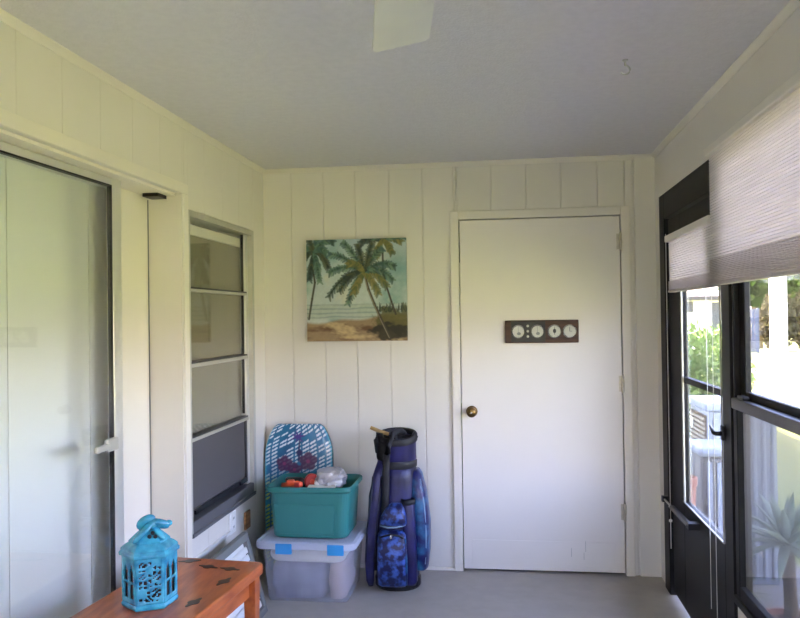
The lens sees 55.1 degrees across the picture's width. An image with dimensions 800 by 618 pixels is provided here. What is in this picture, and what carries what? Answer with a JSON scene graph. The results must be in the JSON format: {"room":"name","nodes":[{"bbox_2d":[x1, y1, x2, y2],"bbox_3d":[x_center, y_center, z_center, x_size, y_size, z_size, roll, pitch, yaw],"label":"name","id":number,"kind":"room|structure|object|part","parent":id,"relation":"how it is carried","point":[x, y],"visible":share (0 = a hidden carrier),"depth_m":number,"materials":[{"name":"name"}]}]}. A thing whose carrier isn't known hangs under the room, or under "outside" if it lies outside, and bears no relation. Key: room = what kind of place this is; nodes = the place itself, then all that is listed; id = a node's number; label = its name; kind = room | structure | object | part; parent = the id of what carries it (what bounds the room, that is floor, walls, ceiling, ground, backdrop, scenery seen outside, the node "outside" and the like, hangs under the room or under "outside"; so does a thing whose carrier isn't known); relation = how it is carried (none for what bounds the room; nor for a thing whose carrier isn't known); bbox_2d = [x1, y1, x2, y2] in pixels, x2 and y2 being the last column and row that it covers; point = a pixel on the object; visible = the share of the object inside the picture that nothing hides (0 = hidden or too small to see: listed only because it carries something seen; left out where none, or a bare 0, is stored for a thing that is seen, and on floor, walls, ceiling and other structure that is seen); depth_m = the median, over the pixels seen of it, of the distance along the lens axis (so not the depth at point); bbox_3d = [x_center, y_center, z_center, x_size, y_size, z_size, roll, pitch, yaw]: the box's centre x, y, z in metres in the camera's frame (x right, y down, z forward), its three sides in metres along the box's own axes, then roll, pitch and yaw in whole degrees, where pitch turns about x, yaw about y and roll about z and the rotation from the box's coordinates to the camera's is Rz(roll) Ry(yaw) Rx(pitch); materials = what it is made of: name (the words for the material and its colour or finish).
{"room":"sunroom","nodes":[
{"label":"sunroom","id":0,"kind":"room"},
{"bbox_2d":[0,21,266,568],"bbox_3d":[-1.406,0.327,1.467,0.310,2.430,6.534,-1,-1,8],"label":"wall","id":1,"kind":"structure","parent":0,"point":[38,85],"depth_m":3.23,"materials":[{"name":"beige paint"}]},
{"bbox_2d":[0,128,185,592],"bbox_3d":[-1.187,0.498,2.514,0.164,2.063,1.951,-1,-1,8],"label":"door frame","id":2,"kind":"structure","parent":1,"relation":"in","point":[145,445],"depth_m":3.39,"materials":[{"name":"paint"}]},
{"bbox_2d":[0,154,109,617],"bbox_3d":[-1.367,0.480,2.407,0.060,2.022,1.790,-1,-1,8],"label":"sliding glass door","id":3,"kind":"structure","parent":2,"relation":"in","point":[55,519],"depth_m":2.86,"materials":[{"name":"white glass"}]},
{"bbox_3d":[-1.377,-0.525,2.442,0.060,0.012,1.740,-1,-1,8],"label":"head rail","id":4,"kind":"part","parent":3,"relation":"part of","materials":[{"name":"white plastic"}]},
{"bbox_3d":[-1.192,0.492,2.608,0.026,2.018,0.935,-1,-1,9],"label":"sliding panel","id":5,"kind":"part","parent":2,"relation":"part of","materials":[{"name":"glass"}]},
{"bbox_3d":[-1.117,0.523,2.918,0.022,0.050,0.170,-1,-1,8],"label":"pull handle","id":6,"kind":"part","parent":2,"relation":"part of","materials":[{"name":"metal"}]},
{"bbox_2d":[0,108,191,557],"bbox_3d":[-1.102,0.474,2.503,0.008,2.108,2.061,-1,-1,8],"label":"trim","id":7,"kind":"structure","parent":1,"relation":"attached to","point":[8,119],"depth_m":3.34,"materials":[{"name":"paint"}]},
{"bbox_2d":[0,8,264,174],"bbox_3d":[-1.261,-0.857,1.442,0.020,0.026,6.504,-1,-1,8],"label":"trim","id":8,"kind":"structure","parent":1,"relation":"attached to","point":[6,18],"depth_m":2.83,"materials":[{"name":"paint"}]},
{"bbox_2d":[195,531,230,557],"bbox_3d":[-0.919,1.164,3.762,0.012,0.018,0.486,-1,-1,8],"label":"channel","id":9,"kind":"object","parent":1,"relation":"attached to","point":[228,533],"visible":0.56,"depth_m":3.76,"materials":[{"name":"white plastic"}]},
{"bbox_2d":[188,209,256,538],"bbox_3d":[-0.944,0.303,4.000,0.095,1.520,0.929,-1,-1,8],"label":"window","id":10,"kind":"structure","parent":1,"relation":"in","point":[223,455],"depth_m":4.11,"materials":[{"name":"metal"}]},
{"bbox_2d":[190,224,240,433],"bbox_3d":[-0.977,0.289,3.992,0.026,1.395,0.864,-1,-1,8],"label":"window panes","id":11,"kind":"object","parent":10,"relation":"attached to","point":[214,256],"visible":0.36,"depth_m":4.03,"materials":[{"name":"glass"}]},
{"bbox_3d":[-0.948,-0.087,3.966,0.042,0.013,0.820,-1,-1,8],"label":"sash rail","id":12,"kind":"part","parent":10,"relation":"part of","materials":[{"name":"metal"}]},
{"bbox_3d":[-0.942,0.270,3.963,0.044,0.018,0.820,-1,-1,8],"label":"sash rail","id":13,"kind":"part","parent":10,"relation":"part of","materials":[{"name":"metal"}]},
{"bbox_3d":[-0.930,0.802,3.957,0.016,0.347,0.820,-1,-1,8],"label":"screen frame","id":14,"kind":"part","parent":10,"relation":"part of","materials":[{"name":"grey metal"}]},
{"bbox_3d":[-0.937,0.618,3.959,0.044,0.017,0.820,-1,-1,8],"label":"sash rail","id":15,"kind":"part","parent":10,"relation":"part of","materials":[{"name":"metal"}]},
{"bbox_3d":[-0.935,1.028,3.981,0.095,0.070,0.895,-1,-1,8],"label":"sill","id":16,"kind":"part","parent":10,"relation":"part of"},
{"bbox_2d":[229,510,235,534],"bbox_3d":[-0.881,1.126,4.048,0.011,0.114,0.086,-1,-1,8],"label":"wall outlet","id":17,"kind":"object","parent":1,"relation":"attached to","point":[232,516],"visible":1,"depth_m":4.03,"materials":[{"name":"white plastic"}]},
{"bbox_2d":[244,509,250,529],"bbox_3d":[-0.850,1.173,4.269,0.012,0.096,0.080,-1,-1,8],"label":"wooden block","id":18,"kind":"object","parent":1,"relation":"attached to","point":[247,516],"visible":1,"depth_m":4.25,"materials":[{"name":"brown wood"}]},
{"bbox_2d":[256,521,366,555],"bbox_3d":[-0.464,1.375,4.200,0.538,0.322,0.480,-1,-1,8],"label":"lid","id":19,"kind":"object","parent":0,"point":[268,540],"visible":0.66,"depth_m":4.00,"materials":[{"name":"clear plastic"}]},
{"bbox_2d":[273,560,329,597],"bbox_3d":[-0.511,1.432,4.199,0.307,0.191,0.338,-1,-1,8],"label":"folded towel","id":20,"kind":"object","parent":19,"relation":"in","point":[291,579],"visible":0.62,"depth_m":4.04,"materials":[{"name":"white fabric"}]},
{"bbox_2d":[270,549,349,562],"bbox_3d":[-0.465,1.294,4.196,0.415,0.078,0.352,-1,-1,8],"label":"sheet","id":21,"kind":"object","parent":20,"relation":"on","point":[297,555],"visible":0.28,"depth_m":4.03,"materials":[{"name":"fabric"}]},
{"bbox_2d":[266,473,361,538],"bbox_3d":[-0.461,1.077,4.212,0.470,0.273,0.377,-1,-1,8],"label":"storage tote","id":22,"kind":"object","parent":19,"relation":"on","point":[298,512],"visible":0.96,"depth_m":4.05,"materials":[{"name":"teal plastic"}]},
{"bbox_3d":[-0.503,1.112,4.051,0.333,0.156,0.017,-1,-1,8],"label":"panel","id":23,"kind":"part","parent":22,"relation":"part of","materials":[{"name":"teal plastic"}]},
{"bbox_2d":[308,485,335,487],"bbox_3d":[-0.421,0.956,4.112,0.150,0.012,0.080,-1,-1,4],"label":"paper sheet","id":24,"kind":"object","parent":22,"relation":"in","point":[310,486],"visible":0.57,"depth_m":4.12,"materials":[{"name":"white paper"}]},
{"bbox_3d":[-0.459,1.102,4.216,0.306,0.191,0.236,-1,-1,8],"label":"bundle","id":25,"kind":"object","parent":22,"relation":"in","visible":0},
{"bbox_2d":[281,477,303,486],"bbox_3d":[-0.581,0.957,4.153,0.118,0.084,0.081,-1,-1,8],"label":"toy blaster","id":26,"kind":"object","parent":25,"relation":"on","point":[289,481],"visible":0.7,"depth_m":4.13,"materials":[{"name":"orange plastic"}]},
{"bbox_3d":[-0.574,0.940,4.175,0.100,0.050,0.035,-1,-1,8],"label":"tank","id":27,"kind":"part","parent":26,"relation":"part of","materials":[{"name":"orange plastic"}]},
{"bbox_2d":[304,473,316,486],"bbox_3d":[-0.484,0.945,4.206,0.084,0.083,0.034,-1,-1,-21],"label":"ring","id":28,"kind":"object","parent":25,"relation":"on","point":[309,479],"visible":0.75,"depth_m":4.19,"materials":[{"name":"red plastic"}]},
{"bbox_2d":[314,466,346,487],"bbox_3d":[-0.377,0.922,4.201,0.172,0.110,0.167,-1,-1,8],"label":"plastic bag","id":29,"kind":"object","parent":25,"relation":"on","point":[327,476],"visible":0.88,"depth_m":4.14,"materials":[{"name":"plastic"}]},
{"bbox_2d":[329,550,355,598],"bbox_3d":[-0.312,1.429,4.168,0.093,0.189,0.327,-1,-1,8],"label":"folded blanket","id":30,"kind":"object","parent":19,"relation":"in","point":[342,574],"visible":0.81,"depth_m":4.03,"materials":[{"name":"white fabric"}]},
{"bbox_2d":[0,0,789,169],"bbox_3d":[-0.228,-0.916,1.302,2.727,0.060,6.704,-1,-1,8],"label":"ceiling","id":31,"kind":"structure","parent":0,"point":[281,84],"depth_m":2.79,"materials":[{"name":"paint"}]},
{"bbox_2d":[372,0,433,51],"bbox_3d":[0.000,-0.723,1.179,1.218,0.335,1.222,-1,-1,8],"label":"ceiling fan","id":32,"kind":"object","parent":31,"relation":"hanging from","point":[396,23],"visible":1,"depth_m":1.64,"materials":[{"name":"white plastic"}]},
{"bbox_2d":[621,59,630,74],"bbox_3d":[0.802,-0.859,2.729,0.033,0.056,0.020,-1,-1,33],"label":"ceiling hook","id":33,"kind":"object","parent":31,"relation":"attached to","point":[623,60],"visible":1,"depth_m":2.73,"materials":[{"name":"white metal"}]},
{"bbox_2d":[459,263,461,402],"bbox_3d":[-2.118,0.425,6.743,7.977,2.720,17.200,-1,-1,8],"label":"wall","id":34,"kind":"structure","parent":0,"point":[459,263],"depth_m":14.88,"materials":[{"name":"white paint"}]},
{"bbox_2d":[263,156,661,576],"bbox_3d":[0.366,0.333,4.537,2.419,2.430,0.112,-1,-1,8],"label":"wall","id":35,"kind":"structure","parent":0,"point":[348,388],"depth_m":4.53,"materials":[{"name":"beige paint"}]},
{"bbox_2d":[306,238,407,341],"bbox_3d":[-0.258,-0.113,4.564,0.602,0.606,0.030,-1,-1,8],"label":"painting","id":36,"kind":"object","parent":35,"relation":"attached to","point":[357,288],"visible":1,"depth_m":4.55,"materials":[{"name":"fabric"}]},
{"bbox_2d":[267,562,454,570],"bbox_3d":[-0.239,1.528,4.561,1.132,0.018,0.010,-1,-1,8],"label":"baseboard","id":37,"kind":"structure","parent":35,"relation":"attached to","point":[355,565],"depth_m":4.50,"materials":[{"name":"paint"}]},
{"bbox_2d":[264,154,651,174],"bbox_3d":[0.304,-0.848,4.501,2.297,0.026,0.020,-1,-1,8],"label":"trim","id":38,"kind":"structure","parent":35,"relation":"attached to","point":[608,157],"depth_m":4.50,"materials":[{"name":"paint"}]},
{"bbox_2d":[459,216,626,572],"bbox_3d":[0.815,0.491,4.407,0.921,2.030,0.112,-1,-1,8],"label":"door","id":39,"kind":"structure","parent":35,"relation":"in","point":[543,465],"depth_m":4.42,"materials":[{"name":"paint"}]},
{"bbox_3d":[0.415,0.597,4.441,0.066,0.066,0.068,-1,-1,8],"label":"knob","id":40,"kind":"part","parent":39,"relation":"part of","materials":[{"name":"gold metal"}]},
{"bbox_2d":[505,320,578,342],"bbox_3d":[0.814,0.129,4.407,0.417,0.131,0.034,-1,-1,8],"label":"station","id":41,"kind":"object","parent":39,"relation":"attached to","point":[516,331],"visible":1,"depth_m":4.40,"materials":[{"name":"brown wood"}]},
{"bbox_3d":[0.737,0.130,4.410,0.194,0.119,0.004,-1,-1,8],"label":"black panel","id":42,"kind":"part","parent":41,"relation":"part of","materials":[{"name":"plastic"}]},
{"bbox_3d":[0.820,1.403,4.413,0.805,0.135,0.002,-1,-1,8],"label":"kick plate","id":43,"kind":"part","parent":39,"relation":"part of","materials":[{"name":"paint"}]},
{"bbox_2d":[450,206,635,575],"bbox_3d":[0.812,0.471,4.422,1.022,2.100,0.018,-1,-1,8],"label":"trim","id":44,"kind":"structure","parent":35,"relation":"attached to","point":[623,211],"depth_m":4.41,"materials":[{"name":"paint"}]},
{"bbox_2d":[260,565,690,617],"bbox_3d":[-0.227,1.574,1.282,2.657,0.140,6.704,-1,-1,8],"label":"floor","id":45,"kind":"structure","parent":0,"point":[469,592],"depth_m":4.04,"materials":[{"name":"paint"}]},
{"bbox_2d":[70,557,262,617],"bbox_3d":[-0.827,1.260,2.625,0.411,0.531,0.900,-1,-1,13],"label":"side table","id":46,"kind":"object","parent":45,"relation":"on","point":[207,588],"visible":0.82,"depth_m":2.75,"materials":[{"name":"orange wood"}]},
{"bbox_2d":[118,514,179,611],"bbox_3d":[-0.849,0.844,2.601,0.179,0.303,0.196,-1,-1,8],"label":"lantern","id":47,"kind":"object","parent":46,"relation":"on","point":[149,566],"visible":1,"depth_m":2.54,"materials":[{"name":"teal metal"}]},
{"bbox_3d":[-0.575,1.282,2.988,0.048,0.488,0.048,-1,-1,13],"label":"leg","id":48,"kind":"part","parent":46,"relation":"part of","materials":[{"name":"orange wood"}]},
{"bbox_2d":[210,532,267,617],"bbox_3d":[-0.785,1.335,3.572,0.131,0.400,0.690,-1,-1,8],"label":"folding chair","id":49,"kind":"object","parent":45,"relation":"on","point":[239,548],"visible":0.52,"depth_m":3.79,"materials":[{"name":"grey paint"}]},
{"bbox_3d":[-0.797,1.335,3.571,0.090,0.330,0.615,-1,-1,8],"label":"panel","id":50,"kind":"part","parent":49,"relation":"part of","materials":[{"name":"white plastic"}]},
{"bbox_2d":[265,424,332,570],"bbox_3d":[-0.600,1.110,4.538,0.410,0.853,0.122,-1,-1,8],"label":"bodyboard","id":51,"kind":"object","parent":45,"relation":"on","point":[290,448],"visible":0.41,"depth_m":4.54,"materials":[{"name":"blue plastic"}]},
{"bbox_2d":[365,427,430,591],"bbox_3d":[-0.011,1.090,4.234,0.350,0.882,0.300,-1,-1,8],"label":"golf bag","id":52,"kind":"object","parent":45,"relation":"on","point":[398,530],"visible":0.98,"depth_m":4.16,"materials":[{"name":"blue fabric"}]},
{"bbox_2d":[370,426,388,435],"bbox_3d":[-0.114,0.675,4.253,0.108,0.056,0.023,-1,-1,1],"label":"wooden stick","id":53,"kind":"object","parent":52,"relation":"in","point":[371,427],"visible":1,"depth_m":4.25,"materials":[{"name":"beige wood"}]},
{"bbox_3d":[-0.107,0.782,4.252,0.046,0.101,0.170,-1,-1,-12],"label":"panel","id":54,"kind":"part","parent":52,"relation":"part of","materials":[{"name":"black fabric"}]},
{"bbox_3d":[-0.017,0.720,4.211,0.067,0.143,0.187,-1,-1,37],"label":"grip handle","id":55,"kind":"part","parent":52,"relation":"part of","materials":[{"name":"black plastic"}]},
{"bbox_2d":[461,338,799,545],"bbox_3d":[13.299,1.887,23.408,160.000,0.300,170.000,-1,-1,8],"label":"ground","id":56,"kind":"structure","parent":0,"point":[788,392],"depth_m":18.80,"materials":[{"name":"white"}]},
{"bbox_2d":[688,335,719,436],"bbox_3d":[3.596,1.049,9.828,1.292,1.464,1.516,-1,-1,8],"label":"bush","id":57,"kind":"object","parent":56,"relation":"on","point":[697,369],"visible":0.23,"depth_m":9.48,"materials":[{"name":"green plant"}]},
{"bbox_2d":[687,288,720,352],"bbox_3d":[9.714,0.316,31.190,6.050,3.100,6.570,-1,-1,8],"label":"house","id":58,"kind":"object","parent":56,"relation":"on","point":[698,308],"visible":0.25,"depth_m":28.25,"materials":[{"name":"white paint"}]},
{"bbox_2d":[688,320,756,407],"bbox_3d":[4.631,0.969,11.912,1.642,1.634,1.896,-1,-1,8],"label":"bush","id":59,"kind":"object","parent":56,"relation":"on","point":[709,336],"visible":0.06,"depth_m":11.63,"materials":[{"name":"green plant"}]},
{"bbox_2d":[717,279,768,348],"bbox_3d":[15.765,-1.119,34.843,3.175,5.912,4.286,-1,-1,8],"label":"tree","id":60,"kind":"object","parent":56,"relation":"on","point":[758,289],"visible":0.16,"depth_m":33.82,"materials":[{"name":"green plant"}]},
{"bbox_3d":[15.753,-2.005,34.852,3.175,4.138,4.286,-1,-1,8],"label":"crown","id":61,"kind":"part","parent":60,"relation":"part of","materials":[{"name":"green plant"}]},
{"bbox_2d":[750,308,759,352],"bbox_3d":[14.534,0.877,31.580,0.480,1.850,0.110,-1,-1,8],"label":"fence panel","id":62,"kind":"object","parent":56,"relation":"on","point":[754,313],"visible":0.66,"depth_m":31.52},
{"bbox_3d":[14.734,0.874,31.568,0.080,1.850,0.080,-1,-1,8],"label":"post","id":63,"kind":"part","parent":62,"relation":"part of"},
{"bbox_2d":[759,292,798,349],"bbox_3d":[15.819,0.511,32.177,1.533,2.844,1.559,0,-1,-39],"label":"shrub","id":64,"kind":"object","parent":56,"relation":"on","point":[764,320],"visible":0.38,"depth_m":31.96,"materials":[{"name":"green plant"}]},
{"bbox_2d":[768,276,790,380],"bbox_3d":[9.323,-0.513,18.922,0.420,4.520,0.420,-1,-1,8],"label":"post","id":65,"kind":"object","parent":56,"relation":"on","point":[778,323],"visible":0.54,"depth_m":18.76,"materials":[{"name":"white paint"}]},
{"bbox_2d":[787,274,799,300],"bbox_3d":[19.254,-1.362,39.749,3.462,6.395,5.200,-1,-1,-2],"label":"tree","id":66,"kind":"object","parent":56,"relation":"on","point":[793,281],"visible":0.05,"depth_m":38.07,"materials":[{"name":"green plant"}]},
{"bbox_2d":[789,290,799,348],"bbox_3d":[17.629,0.453,33.140,1.664,2.817,1.626,-1,-1,8],"label":"shrub","id":67,"kind":"object","parent":56,"relation":"on","point":[796,300],"visible":0.56,"depth_m":33.03,"materials":[{"name":"green plant"}]},
{"bbox_2d":[654,7,799,617],"bbox_3d":[1.049,0.289,1.134,0.050,2.430,6.534,-1,-1,8],"label":"wall","id":68,"kind":"structure","parent":0,"point":[777,60],"depth_m":3.05,"materials":[{"name":"beige paint"}]},
{"bbox_2d":[664,215,720,617],"bbox_3d":[1.311,0.454,3.499,0.061,1.700,1.044,-1,-1,8],"label":"window shade","id":69,"kind":"object","parent":68,"relation":"attached to","point":[689,246],"visible":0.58,"depth_m":3.32,"materials":[{"name":"fabric"}]},
{"bbox_3d":[1.401,0.428,4.005,0.004,1.640,0.004,-1,-1,8],"label":"pull cord","id":70,"kind":"part","parent":69,"relation":"part of","materials":[{"name":"white fabric"}]},
{"bbox_3d":[1.284,-0.348,3.391,0.060,0.032,0.810,-1,-1,8],"label":"head rail","id":71,"kind":"part","parent":69,"relation":"part of","materials":[{"name":"paint"}]},
{"bbox_3d":[1.287,-0.090,3.388,0.036,0.012,0.806,-1,-1,8],"label":"rail","id":72,"kind":"part","parent":69,"relation":"part of","materials":[{"name":"white fabric"}]},
{"bbox_3d":[1.291,0.577,3.209,0.003,1.350,0.007,-1,-1,22],"label":"lift cord","id":73,"kind":"part","parent":69,"relation":"part of","materials":[{"name":"white fabric"}]},
{"bbox_3d":[1.279,0.601,3.119,0.003,1.400,0.007,-1,-1,22],"label":"lift cord","id":74,"kind":"part","parent":69,"relation":"part of","materials":[{"name":"white fabric"}]},
{"bbox_2d":[659,159,737,617],"bbox_3d":[1.353,0.444,3.538,0.094,2.120,1.283,-1,-1,8],"label":"door","id":75,"kind":"structure","parent":68,"relation":"in","point":[688,577],"depth_m":3.69,"materials":[{"name":"black metal"}]},
{"bbox_3d":[1.274,0.492,3.107,0.037,0.033,0.093,-1,-1,8],"label":"latch lever","id":76,"kind":"part","parent":75,"relation":"part of","materials":[{"name":"black plastic"}]},
{"bbox_3d":[1.291,0.495,3.066,0.012,0.060,0.032,-1,-1,8],"label":"latch plate","id":77,"kind":"part","parent":75,"relation":"part of","materials":[{"name":"black plastic"}]},
{"bbox_2d":[651,0,799,157],"bbox_3d":[0.995,-0.892,1.136,0.020,0.026,6.504,-1,-1,8],"label":"trim","id":78,"kind":"structure","parent":68,"relation":"attached to","point":[792,6],"depth_m":2.77,"materials":[{"name":"paint"}]},
{"bbox_2d":[703,70,799,285],"bbox_3d":[1.125,-0.358,2.369,0.060,0.528,1.192,-1,-1,8],"label":"window shade","id":79,"kind":"object","parent":68,"relation":"attached to","point":[754,165],"visible":1,"depth_m":2.38,"materials":[{"name":"fabric"}]},
{"bbox_3d":[1.122,-0.607,2.372,0.060,0.032,1.192,-1,-1,8],"label":"head rail","id":80,"kind":"part","parent":79,"relation":"part of","materials":[{"name":"paint"}]},
{"bbox_3d":[1.129,-0.101,2.366,0.036,0.012,1.188,-1,-1,8],"label":"rail","id":81,"kind":"part","parent":79,"relation":"part of","materials":[{"name":"white fabric"}]},
{"bbox_2d":[731,281,799,617],"bbox_3d":[1.200,0.234,2.338,0.068,1.720,1.100,-1,-1,8],"label":"window","id":82,"kind":"structure","parent":68,"relation":"in","point":[766,429],"depth_m":2.71,"materials":[{"name":"brown metal"}]},
{"bbox_3d":[1.200,0.234,2.338,0.068,1.720,1.100,-1,-1,8],"label":"frame","id":83,"kind":"part","parent":82,"relation":"part of","materials":[{"name":"brown metal"}]},
{"bbox_3d":[1.195,0.696,2.355,0.024,0.738,1.040,-1,-1,8],"label":"sash","id":84,"kind":"part","parent":82,"relation":"part of","materials":[{"name":"brown metal"}]},
{"bbox_3d":[1.187,0.347,2.358,0.034,0.040,1.038,-1,-1,8],"label":"meeting rail","id":85,"kind":"part","parent":82,"relation":"part of","materials":[{"name":"grey metal"}]},
{"bbox_3d":[1.211,-0.117,2.360,0.022,0.918,1.040,-1,-1,8],"label":"sash","id":86,"kind":"part","parent":82,"relation":"part of","materials":[{"name":"brown metal"}]},
{"bbox_3d":[1.389,1.762,-0.405,0.993,0.205,15.600,-1,-1,8],"label":"patio","id":87,"kind":"object","parent":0,"visible":0},
{"bbox_2d":[690,475,697,506],"bbox_3d":[1.976,1.438,5.321,0.172,0.552,0.170,-1,-1,8],"label":"terracotta pot","id":88,"kind":"object","parent":87,"relation":"on","point":[693,479],"visible":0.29,"depth_m":5.26,"materials":[{"name":"pink ceramic"}]},
{"bbox_3d":[1.976,1.459,5.321,0.156,0.510,0.154,-1,-1,8],"label":"pot","id":89,"kind":"part","parent":88,"relation":"part of","materials":[{"name":"ceramic"}]},
{"bbox_2d":[689,395,722,472],"bbox_3d":[2.779,1.239,6.505,0.520,0.950,0.700,-1,-1,8],"label":"air conditioner","id":90,"kind":"object","parent":87,"relation":"on","point":[700,419],"visible":0.23,"depth_m":6.38,"materials":[{"name":"white metal"}]},
{"bbox_3d":[2.547,1.188,6.537,0.012,0.620,0.500,-1,-1,8],"label":"grille panel","id":91,"kind":"part","parent":90,"relation":"part of","materials":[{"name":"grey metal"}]},
{"bbox_2d":[690,439,722,533],"bbox_3d":[2.372,1.357,5.722,0.370,0.710,0.440,-1,-1,8],"label":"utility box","id":92,"kind":"object","parent":87,"relation":"on","point":[699,467],"visible":0.31,"depth_m":5.56,"materials":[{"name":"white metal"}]},
{"bbox_3d":[2.368,1.037,5.725,0.370,0.070,0.440,-1,-1,8],"label":"box lid","id":93,"kind":"part","parent":92,"relation":"part of","materials":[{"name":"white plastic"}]},
{"bbox_2d":[722,392,778,511],"bbox_3d":[2.245,1.128,4.925,0.240,1.155,0.417,-1,-1,8],"label":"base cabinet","id":94,"kind":"object","parent":87,"relation":"on","point":[753,392],"visible":0.09,"depth_m":4.99,"materials":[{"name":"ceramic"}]},
{"bbox_3d":[2.237,0.568,4.932,0.240,0.035,0.415,-1,-1,8],"label":"cabinet lid","id":95,"kind":"part","parent":94,"relation":"part of","materials":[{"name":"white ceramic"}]}
]}

